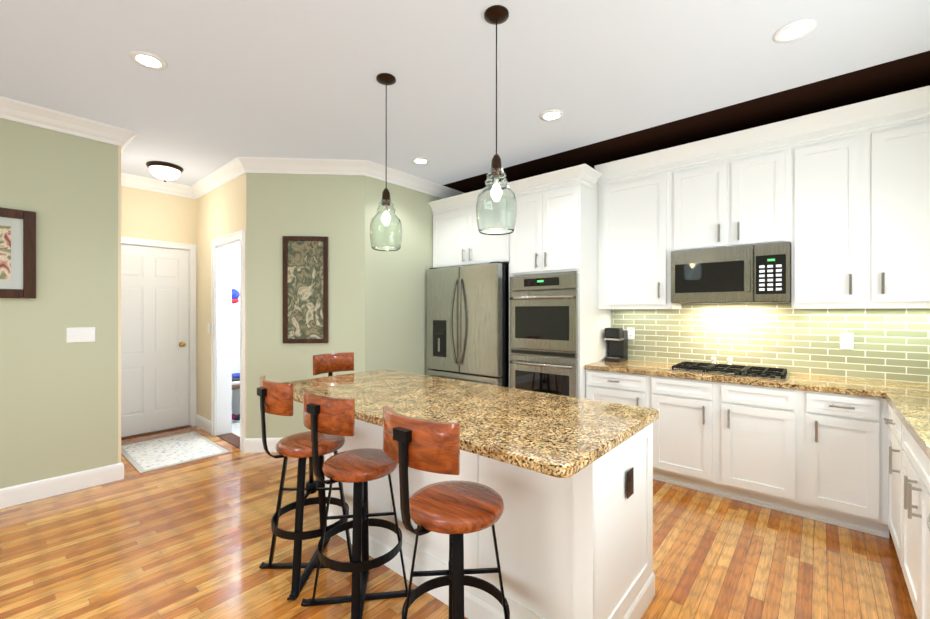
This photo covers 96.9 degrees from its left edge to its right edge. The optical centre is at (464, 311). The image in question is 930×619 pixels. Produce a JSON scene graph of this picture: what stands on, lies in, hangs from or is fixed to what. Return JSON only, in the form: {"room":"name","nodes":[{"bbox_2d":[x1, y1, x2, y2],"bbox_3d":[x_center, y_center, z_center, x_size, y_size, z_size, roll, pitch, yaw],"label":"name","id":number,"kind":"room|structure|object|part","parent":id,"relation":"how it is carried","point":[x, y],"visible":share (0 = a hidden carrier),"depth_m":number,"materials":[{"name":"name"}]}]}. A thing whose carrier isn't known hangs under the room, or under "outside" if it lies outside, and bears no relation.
{"room":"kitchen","nodes":[
{"label":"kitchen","id":0,"kind":"room"},
{"bbox_2d":[0,118,117,488],"bbox_3d":[-4.560,-0.050,2.635,1.510,2.900,3.390,0,0,41],"label":"wall","id":1,"kind":"structure","parent":0,"point":[58,404],"depth_m":3.17,"materials":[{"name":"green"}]},
{"bbox_2d":[0,207,35,298],"bbox_3d":[-3.439,-0.415,2.752,0.030,0.640,0.800,0,0,41],"label":"framed picture","id":2,"kind":"object","parent":1,"relation":"attached to","point":[17,253],"visible":0.98,"depth_m":2.98,"materials":[{"name":"brown wood"}]},
{"bbox_2d":[0,462,123,508],"bbox_3d":[-3.982,1.331,2.139,0.015,0.138,3.455,0,0,41],"label":"baseboard","id":3,"kind":"structure","parent":1,"relation":"attached to","point":[34,490],"depth_m":3.15,"materials":[{"name":"white wood"}]},
{"bbox_2d":[66,327,94,342],"bbox_3d":[-3.025,0.185,3.249,0.008,0.116,0.168,0,0,41],"label":"light switch","id":4,"kind":"object","parent":1,"relation":"attached to","point":[82,334],"visible":1,"depth_m":3.25,"materials":[{"name":"white plastic"}]},
{"bbox_2d":[118,146,125,462],"bbox_3d":[-3.444,-0.050,3.929,1.510,2.900,0.030,0,0,41],"label":"wall","id":5,"kind":"structure","parent":0,"point":[121,189],"depth_m":3.43,"materials":[{"name":"beige paint"}]},
{"bbox_2d":[126,187,193,243],"bbox_3d":[-3.656,-0.051,4.746,0.120,2.900,0.930,0,0,41],"label":"wall","id":6,"kind":"structure","parent":0,"point":[150,215],"depth_m":4.78,"materials":[{"name":"beige paint"}]},
{"bbox_2d":[121,237,196,438],"bbox_3d":[-3.640,0.291,4.734,0.161,2.216,0.938,0,0,41],"label":"door","id":7,"kind":"structure","parent":6,"relation":"attached to","point":[158,346],"depth_m":4.80,"materials":[{"name":"white wood"}]},
{"bbox_2d":[194,173,245,437],"bbox_3d":[-2.735,-0.051,4.672,1.610,2.900,0.161,0,0,41],"label":"wall","id":8,"kind":"structure","parent":0,"point":[202,222],"depth_m":4.79,"materials":[{"name":"beige paint"}]},
{"bbox_2d":[196,414,210,433],"bbox_3d":[-3.079,1.330,4.868,0.595,0.138,0.015,0,0,41],"label":"baseboard","id":9,"kind":"structure","parent":8,"relation":"attached to","point":[203,423],"depth_m":4.86,"materials":[{"name":"white wood"}]},
{"bbox_2d":[211,230,244,451],"bbox_3d":[-2.482,0.295,4.446,0.866,2.208,0.180,0,0,41],"label":"trim","id":10,"kind":"structure","parent":8,"relation":"attached to","point":[222,247],"depth_m":4.64,"materials":[{"name":"white wood"}]},
{"bbox_2d":[232,422,239,436],"bbox_3d":[-2.341,1.417,5.206,1.570,0.044,1.160,0,0,41],"label":"floor","id":11,"kind":"structure","parent":0,"point":[235,428],"depth_m":4.91,"materials":[{"name":"white"}]},
{"bbox_2d":[232,284,239,414],"bbox_3d":[-2.717,0.517,5.547,0.546,1.756,1.126,0,0,41],"label":"bench","id":12,"kind":"object","parent":11,"relation":"on","point":[235,399],"depth_m":5.51,"materials":[{"name":"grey wood"}]},
{"bbox_2d":[232,373,239,384],"bbox_3d":[-2.931,0.861,5.265,0.360,0.104,0.320,0,0,41],"label":"folded clothes","id":13,"kind":"object","parent":12,"relation":"on","point":[235,378],"visible":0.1,"depth_m":5.13,"materials":[{"name":"blue fabric"}]},
{"bbox_3d":[-3.066,-0.204,5.434,0.126,0.206,0.175,0,0,41],"label":"hanging cap","id":14,"kind":"part","parent":12,"relation":"part of","materials":[{"name":"blue fabric"}]},
{"bbox_2d":[232,414,239,422],"bbox_3d":[-2.944,1.353,5.250,0.269,0.082,0.090,0,0,26],"label":"shoe","id":15,"kind":"object","parent":11,"relation":"on","point":[236,418],"visible":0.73,"depth_m":5.19,"materials":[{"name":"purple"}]},
{"bbox_2d":[232,247,239,373],"bbox_3d":[-2.990,-0.051,5.747,0.120,2.900,1.140,0,0,41],"label":"wall","id":16,"kind":"structure","parent":0,"point":[235,315],"depth_m":5.54,"materials":[{"name":"white paint"}]},
{"bbox_2d":[246,173,355,437],"bbox_3d":[-1.643,-0.051,4.234,0.785,2.900,0.905,0,0,41],"label":"wall","id":17,"kind":"structure","parent":0,"point":[278,206],"depth_m":4.12,"materials":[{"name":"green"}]},
{"bbox_2d":[243,438,281,452],"bbox_3d":[-1.622,1.331,4.153,0.825,0.138,0.835,0,0,41],"label":"baseboard","id":18,"kind":"structure","parent":17,"relation":"attached to","point":[250,445],"depth_m":4.09,"materials":[{"name":"white wood"}]},
{"bbox_2d":[283,236,327,342],"bbox_3d":[-1.593,-0.215,4.119,0.440,1.067,0.030,0,0,-4],"label":"picture","id":19,"kind":"object","parent":17,"relation":"attached to","point":[305,289],"visible":1,"depth_m":4.12,"materials":[{"name":"brown wood"}]},
{"bbox_2d":[356,175,441,374],"bbox_3d":[-0.518,-0.051,4.846,0.120,2.900,1.660,0,0,41],"label":"wall","id":20,"kind":"structure","parent":0,"point":[391,286],"depth_m":4.47,"materials":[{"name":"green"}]},
{"bbox_2d":[0,96,463,198],"bbox_3d":[-3.088,-1.437,3.471,2.406,0.124,6.640,0,0,41],"label":"crown molding","id":21,"kind":"structure","parent":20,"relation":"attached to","point":[51,119],"depth_m":4.09,"materials":[{"name":"white wood"}]},
{"bbox_2d":[0,426,916,618],"bbox_3d":[-1.680,1.425,2.422,7.810,0.050,7.130,0,0,41],"label":"floor","id":22,"kind":"structure","parent":0,"point":[191,540],"depth_m":2.34,"materials":[{"name":"brown wood"}]},
{"bbox_2d":[121,432,228,473],"bbox_3d":[-2.964,1.394,4.164,1.050,0.009,0.710,0,0,41],"label":"entry rug","id":23,"kind":"object","parent":22,"relation":"on","point":[152,455],"visible":0.89,"depth_m":4.09,"materials":[{"name":"white fabric"}]},
{"bbox_2d":[257,376,351,599],"bbox_3d":[-0.866,0.876,2.242,0.420,1.048,0.482,0,0,44],"label":"stool","id":24,"kind":"object","parent":22,"relation":"on","point":[276,398],"visible":0.9,"depth_m":2.13,"materials":[{"name":"brown wood"}]},
{"bbox_2d":[313,352,353,487],"bbox_3d":[-0.964,0.876,3.302,0.489,1.048,0.432,0,0,41],"label":"stool","id":25,"kind":"object","parent":22,"relation":"on","point":[330,363],"visible":0.19,"depth_m":3.45,"materials":[{"name":"brown wood"}]},
{"bbox_2d":[301,389,413,618],"bbox_3d":[-0.526,0.886,1.985,0.420,1.028,0.482,0,0,37],"label":"stool","id":26,"kind":"object","parent":22,"relation":"on","point":[359,469],"visible":1,"depth_m":1.87,"materials":[{"name":"brown wood"}]},
{"bbox_2d":[383,406,509,618],"bbox_3d":[-0.055,0.874,1.512,0.420,1.053,0.482,0,0,41],"label":"stool","id":27,"kind":"object","parent":22,"relation":"on","point":[456,511],"visible":1,"depth_m":1.40,"materials":[{"name":"brown wood"}]},
{"bbox_2d":[427,262,508,386],"bbox_3d":[0.191,0.450,4.720,1.018,1.899,0.904,0,0,41],"label":"refrigerator","id":28,"kind":"object","parent":22,"relation":"on","point":[468,323],"visible":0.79,"depth_m":4.33,"materials":[{"name":"grey metal"}]},
{"bbox_2d":[324,419,654,618],"bbox_3d":[0.013,0.964,2.379,1.846,0.873,0.755,0,0,41],"label":"kitchen island","id":29,"kind":"object","parent":22,"relation":"on","point":[578,545],"visible":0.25,"depth_m":1.75,"materials":[{"name":"white paint"}]},
{"bbox_2d":[283,369,658,477],"bbox_3d":[-0.186,0.506,2.377,2.190,0.040,1.010,0,0,41],"label":"island countertop","id":30,"kind":"structure","parent":29,"relation":"on","point":[557,436],"depth_m":1.96,"materials":[{"name":"stone"}]},
{"bbox_2d":[627,467,633,498],"bbox_3d":[0.715,0.741,1.782,0.007,0.116,0.072,0,0,41],"label":"outlet","id":31,"kind":"object","parent":29,"relation":"attached to","point":[630,482],"visible":0.92,"depth_m":1.77,"materials":[{"name":"brown metal"}]},
{"bbox_2d":[508,165,610,398],"bbox_3d":[0.964,0.060,4.205,0.775,2.680,0.726,0,0,41],"label":"tall cabinet","id":32,"kind":"object","parent":22,"relation":"on","point":[556,230],"depth_m":3.87,"materials":[{"name":"white paint"}]},
{"bbox_2d":[509,273,577,397],"bbox_3d":[0.710,0.327,3.896,0.719,1.345,0.110,0,0,41],"label":"double wall oven","id":33,"kind":"object","parent":32,"relation":"in","point":[543,320],"visible":0.94,"depth_m":3.87,"materials":[{"name":"silver metal"}]},
{"bbox_2d":[586,369,649,407],"bbox_3d":[1.503,0.963,3.807,0.553,0.872,0.626,0,0,41],"label":"base cabinet","id":34,"kind":"object","parent":22,"relation":"on","point":[613,387],"depth_m":3.55,"materials":[{"name":"white paint"}]},
{"bbox_2d":[585,360,880,397],"bbox_3d":[2.006,0.506,3.365,1.890,0.040,0.637,0,0,41],"label":"countertop","id":35,"kind":"structure","parent":34,"relation":"on","point":[866,387],"depth_m":2.99,"materials":[{"name":"stone"}]},
{"bbox_2d":[604,328,627,361],"bbox_3d":[1.486,0.323,4.053,0.147,0.325,0.241,0,0,41],"label":"coffee maker","id":36,"kind":"object","parent":35,"relation":"on","point":[617,338],"visible":1,"depth_m":4.01,"materials":[{"name":"black plastic"}]},
{"bbox_2d":[669,361,789,380],"bbox_3d":[2.115,0.467,3.316,0.770,0.037,0.465,0,0,41],"label":"gas cooktop","id":37,"kind":"object","parent":35,"relation":"in","point":[744,371],"visible":1,"depth_m":3.23,"materials":[{"name":"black metal"}]},
{"bbox_2d":[727,358,732,364],"bbox_3d":[2.256,0.440,3.514,0.044,0.092,0.043,0,0,41],"label":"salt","id":38,"kind":"object","parent":35,"relation":"on","point":[729,360],"visible":0.58,"depth_m":3.50,"materials":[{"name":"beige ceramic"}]},
{"bbox_2d":[650,376,717,494],"bbox_3d":[1.896,0.963,3.468,0.486,0.872,0.626,0,0,41],"label":"base cabinet","id":39,"kind":"object","parent":22,"relation":"on","point":[685,432],"depth_m":3.22,"materials":[{"name":"white paint"}]},
{"bbox_2d":[718,382,801,515],"bbox_3d":[2.264,0.963,3.150,0.486,0.872,0.626,0,0,41],"label":"base cabinet","id":40,"kind":"object","parent":22,"relation":"on","point":[760,428],"depth_m":2.91,"materials":[{"name":"white paint"}]},
{"bbox_2d":[802,390,889,537],"bbox_3d":[2.607,0.964,2.854,0.421,0.872,0.626,0,0,41],"label":"base cabinet","id":41,"kind":"object","parent":22,"relation":"on","point":[821,456],"depth_m":2.62,"materials":[{"name":"white paint"}]},
{"bbox_2d":[883,404,929,615],"bbox_3d":[2.547,0.964,2.009,0.626,0.872,0.609,0,0,41],"label":"base cabinet","id":42,"kind":"object","parent":22,"relation":"on","point":[908,486],"depth_m":1.84,"materials":[{"name":"white paint"}]},
{"bbox_2d":[873,379,929,459],"bbox_3d":[2.094,0.507,1.492,0.637,0.040,3.357,0,0,41],"label":"countertop","id":43,"kind":"structure","parent":42,"relation":"on","point":[908,402],"depth_m":2.15,"materials":[{"name":"stone"}]},
{"bbox_2d":[927,513,929,530],"bbox_3d":[1.404,0.967,0.987,0.387,0.868,0.598,0,0,41],"label":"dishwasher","id":44,"kind":"object","parent":22,"relation":"on","point":[928,521],"visible":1,"depth_m":1.17,"materials":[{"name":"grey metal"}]},
{"bbox_2d":[0,0,929,185],"bbox_3d":[-1.680,-1.525,2.420,7.810,0.050,7.130,0,0,41],"label":"ceiling","id":45,"kind":"structure","parent":0,"point":[270,78],"depth_m":2.54,"materials":[{"name":"grey paint"}]},
{"bbox_2d":[129,51,167,69],"bbox_3d":[-1.889,-1.494,2.462,0.184,0.010,0.184,0,0,41],"label":"recessed light","id":46,"kind":"object","parent":45,"relation":"in","point":[148,60],"visible":1,"depth_m":2.46,"materials":[{"name":"white"}]},
{"bbox_2d":[146,161,183,181],"bbox_3d":[-3.098,-1.418,4.259,0.316,0.163,0.316,0,0,41],"label":"flush-mount light","id":47,"kind":"object","parent":45,"relation":"attached to","point":[164,171],"visible":1,"depth_m":4.18,"materials":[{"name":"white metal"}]},
{"bbox_2d":[370,73,401,250],"bbox_3d":[-0.508,-0.949,2.654,0.206,1.099,0.206,0,0,41],"label":"pendant light","id":48,"kind":"object","parent":45,"relation":"hanging from","point":[385,229],"visible":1,"depth_m":2.60,"materials":[{"name":"clear glass"}]},
{"bbox_2d":[411,157,429,164],"bbox_3d":[-0.443,-1.495,4.106,0.184,0.010,0.184,0,0,41],"label":"recessed light","id":49,"kind":"object","parent":45,"relation":"in","point":[420,160],"visible":1,"depth_m":4.10,"materials":[{"name":"white plastic"}]},
{"bbox_2d":[476,5,516,234],"bbox_3d":[0.158,-0.949,2.079,0.206,1.099,0.206,0,0,41],"label":"pendant light","id":50,"kind":"object","parent":45,"relation":"hanging from","point":[496,208],"visible":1,"depth_m":2.02,"materials":[{"name":"clear glass"}]},
{"bbox_2d":[539,109,563,120],"bbox_3d":[0.663,-1.495,3.152,0.184,0.010,0.184,0,0,41],"label":"recessed light","id":51,"kind":"object","parent":45,"relation":"in","point":[552,115],"visible":1,"depth_m":3.14,"materials":[{"name":"white"}]},
{"bbox_2d":[773,19,816,42],"bbox_3d":[1.760,-1.494,2.204,0.184,0.010,0.184,0,0,41],"label":"recessed light","id":52,"kind":"object","parent":45,"relation":"in","point":[794,31],"visible":1,"depth_m":2.19,"materials":[{"name":"white plastic"}]},
{"bbox_2d":[443,51,929,192],"bbox_3d":[1.550,-1.450,3.760,4.428,0.100,0.640,0,0,41],"label":"wall band","id":53,"kind":"object","parent":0,"point":[912,72],"visible":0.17,"depth_m":3.15,"materials":[{"name":"brown"}]},
{"bbox_2d":[611,303,921,382],"bbox_3d":[1.746,-0.050,4.094,4.530,2.900,0.120,0,0,41],"label":"wall","id":54,"kind":"structure","parent":0,"point":[724,303],"depth_m":3.49,"materials":[{"name":"yellow"}]},
{"bbox_2d":[432,184,507,267],"bbox_3d":[0.266,-0.893,4.807,1.084,0.775,0.726,0,0,41],"label":"upper cabinet","id":55,"kind":"object","parent":54,"relation":"attached to","point":[457,240],"depth_m":4.59,"materials":[{"name":"white paint"}]},
{"bbox_2d":[594,150,669,305],"bbox_3d":[1.629,-0.718,3.883,0.645,1.325,0.346,0,0,41],"label":"upper cabinet","id":56,"kind":"object","parent":54,"relation":"attached to","point":[634,193],"depth_m":3.74,"materials":[{"name":"white paint"}]},
{"bbox_2d":[670,118,793,305],"bbox_3d":[2.180,-0.718,3.407,0.811,1.325,0.346,0,0,41],"label":"upper cabinet","id":57,"kind":"object","parent":54,"relation":"attached to","point":[729,190],"depth_m":3.23,"materials":[{"name":"white paint"}]},
{"bbox_2d":[671,241,790,303],"bbox_3d":[2.159,-0.287,3.366,0.793,0.437,0.433,0,0,41],"label":"over-the-range microwave","id":58,"kind":"object","parent":57,"relation":"attached to","point":[757,273],"visible":1,"depth_m":3.19,"materials":[{"name":"grey metal"}]},
{"bbox_2d":[612,305,929,382],"bbox_3d":[2.467,0.216,3.381,2.538,0.540,0.008,0,0,41],"label":"tile backsplash","id":59,"kind":"structure","parent":54,"relation":"attached to","point":[891,343],"depth_m":3.28,"materials":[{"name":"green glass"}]},
{"bbox_2d":[627,328,634,339],"bbox_3d":[1.641,0.220,4.082,0.072,0.116,0.008,0,0,41],"label":"electrical outlet","id":60,"kind":"object","parent":59,"relation":"attached to","point":[631,333],"visible":0.9,"depth_m":4.08,"materials":[{"name":"white plastic"}]},
{"bbox_2d":[840,333,852,348],"bbox_3d":[2.829,0.220,3.056,0.072,0.116,0.008,0,0,41],"label":"electrical outlet","id":61,"kind":"object","parent":59,"relation":"attached to","point":[846,340],"visible":1,"depth_m":3.06,"materials":[{"name":"white plastic"}]},
{"bbox_2d":[794,86,929,305],"bbox_3d":[2.778,-0.717,2.891,0.770,1.325,0.346,0,0,41],"label":"upper cabinet","id":62,"kind":"object","parent":54,"relation":"attached to","point":[838,198],"depth_m":2.77,"materials":[{"name":"white paint"}]}
]}

